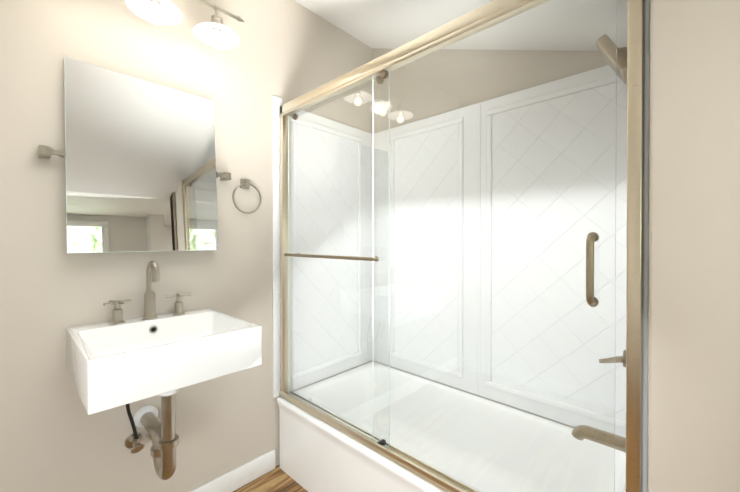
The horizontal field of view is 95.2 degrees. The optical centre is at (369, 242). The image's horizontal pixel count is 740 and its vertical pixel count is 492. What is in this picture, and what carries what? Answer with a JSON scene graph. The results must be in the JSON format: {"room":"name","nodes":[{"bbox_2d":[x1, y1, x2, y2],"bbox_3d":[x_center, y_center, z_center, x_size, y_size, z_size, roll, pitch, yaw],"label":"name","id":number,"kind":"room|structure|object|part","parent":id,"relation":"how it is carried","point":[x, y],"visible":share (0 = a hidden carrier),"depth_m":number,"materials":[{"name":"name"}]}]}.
{"room":"bathroom","nodes":[
{"label":"bathroom","id":0,"kind":"room"},
{"bbox_2d":[0,0,372,491],"bbox_3d":[-0.897,-0.186,1.444,0.120,2.750,3.020,0,0,43],"label":"wall","id":1,"kind":"structure","parent":0,"point":[55,436],"depth_m":1.33,"materials":[{"name":"beige paint"}]},
{"bbox_2d":[38,57,230,252],"bbox_3d":[-0.866,-0.300,1.334,0.074,0.673,0.632,0,0,43],"label":"mirror","id":2,"kind":"object","parent":1,"relation":"attached to","point":[139,155],"visible":1,"depth_m":1.29,"materials":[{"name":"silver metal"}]},
{"bbox_2d":[125,0,182,24],"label":"sconce","id":3,"kind":"object","parent":1,"relation":"attached to","point":[159,12],"depth_m":1.25,"materials":[{"name":"white glass"}]},
{"bbox_3d":[-0.791,-0.871,1.246,0.178,0.034,0.178,0,0,43],"label":"lamp shade","id":4,"kind":"part","parent":3,"relation":"part of","materials":[{"name":"white glass"}]},
{"bbox_3d":[-0.791,-0.842,1.246,0.062,0.076,0.062,0,0,43],"label":"bulb","id":5,"kind":"part","parent":3,"relation":"part of","materials":[{"name":"white glass"}]},
{"bbox_2d":[66,261,261,479],"bbox_3d":[-0.722,0.450,1.188,0.488,0.757,0.476,0,0,43],"label":"wall-mounted sink","id":6,"kind":"object","parent":1,"relation":"attached to","point":[118,360],"visible":1,"depth_m":1.14,"materials":[{"name":"white ceramic"}]},
{"bbox_2d":[103,261,190,323],"bbox_3d":[-0.834,0.183,1.292,0.136,0.224,0.291,0,0,43],"label":"faucet","id":7,"kind":"object","parent":6,"relation":"on","point":[152,271],"depth_m":1.29,"materials":[{"name":"silver metal"}]},
{"bbox_2d":[193,0,244,49],"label":"sconce","id":8,"kind":"object","parent":1,"relation":"attached to","point":[215,33],"depth_m":1.40,"materials":[{"name":"white glass"}]},
{"bbox_3d":[-0.637,-0.872,1.409,0.178,0.034,0.178,0,0,43],"label":"lamp shade","id":9,"kind":"part","parent":8,"relation":"part of","materials":[{"name":"white glass"}]},
{"bbox_3d":[-0.637,-0.843,1.410,0.062,0.076,0.062,0,0,43],"label":"bulb","id":10,"kind":"part","parent":8,"relation":"part of","materials":[{"name":"white glass"}]},
{"bbox_2d":[190,449,274,491],"bbox_3d":[-1.137,1.141,1.095,0.018,0.100,1.870,0,0,43],"label":"baseboard","id":11,"kind":"structure","parent":1,"relation":"attached to","point":[244,474],"depth_m":1.62,"materials":[{"name":"white wood"}]},
{"bbox_2d":[232,179,261,213],"bbox_3d":[-0.601,-0.222,1.644,0.036,0.170,0.149,0,0,43],"label":"towel ring","id":12,"kind":"object","parent":1,"relation":"attached to","point":[244,184],"visible":1,"depth_m":1.64,"materials":[{"name":"silver metal"}]},
{"bbox_2d":[272,96,281,397],"bbox_3d":[-0.488,0.026,1.785,0.010,1.578,0.054,0,0,43],"label":"trim","id":13,"kind":"structure","parent":1,"relation":"attached to","point":[276,103],"depth_m":1.77,"materials":[{"name":"white wood"}]},
{"bbox_2d":[233,465,307,491],"bbox_3d":[0.766,1.222,0.886,3.320,0.060,4.470,0,0,43],"label":"floor","id":14,"kind":"structure","parent":0,"point":[277,479],"depth_m":1.66,"materials":[{"name":"brown wood"}]},
{"bbox_2d":[277,361,625,491],"bbox_3d":[0.311,1.004,1.540,1.516,0.370,0.757,0,0,43],"label":"bathtub","id":15,"kind":"object","parent":14,"relation":"on","point":[317,455],"visible":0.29,"depth_m":1.63,"materials":[{"name":"white ceramic"}]},
{"bbox_2d":[279,0,644,491],"bbox_3d":[0.075,0.052,1.282,1.495,1.534,0.088,0,0,43],"label":"shower door","id":16,"kind":"structure","parent":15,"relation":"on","point":[483,17],"depth_m":1.07,"materials":[{"name":"clear glass"}]},
{"bbox_3d":[-0.178,0.064,1.555,0.694,1.474,0.006,0,0,43],"label":"glass","id":17,"kind":"part","parent":16,"relation":"part of","materials":[{"name":"clear glass"}]},
{"bbox_3d":[0.299,0.067,1.077,0.788,1.474,0.006,0,0,43],"label":"glass","id":18,"kind":"part","parent":16,"relation":"part of","materials":[{"name":"clear glass"}]},
{"bbox_2d":[294,0,627,50],"bbox_3d":[0.766,-1.045,0.873,3.320,0.850,4.470,0,0,43],"label":"ceiling","id":19,"kind":"structure","parent":0,"point":[385,24],"depth_m":1.53,"materials":[{"name":"paint"}]},
{"bbox_2d":[373,48,607,427],"bbox_3d":[0.654,-0.189,1.897,1.521,2.750,0.238,0,0,43],"label":"wall","id":20,"kind":"structure","parent":0,"point":[518,68],"depth_m":1.87,"materials":[{"name":"beige paint"}]},
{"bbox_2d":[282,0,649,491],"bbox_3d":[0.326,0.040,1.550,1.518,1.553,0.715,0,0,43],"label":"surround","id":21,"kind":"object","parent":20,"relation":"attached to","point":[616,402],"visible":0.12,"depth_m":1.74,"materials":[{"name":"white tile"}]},
{"bbox_3d":[0.796,0.656,1.122,0.223,0.064,0.064,0,0,43],"label":"tub spout","id":22,"kind":"part","parent":21,"relation":"part of","materials":[{"name":"brown metal"}]},
{"bbox_2d":[648,0,739,491],"bbox_3d":[1.015,-0.184,1.048,0.170,2.750,0.980,0,0,43],"label":"wall","id":23,"kind":"structure","parent":0,"point":[694,304],"depth_m":0.70,"materials":[{"name":"beige paint"}]}
]}

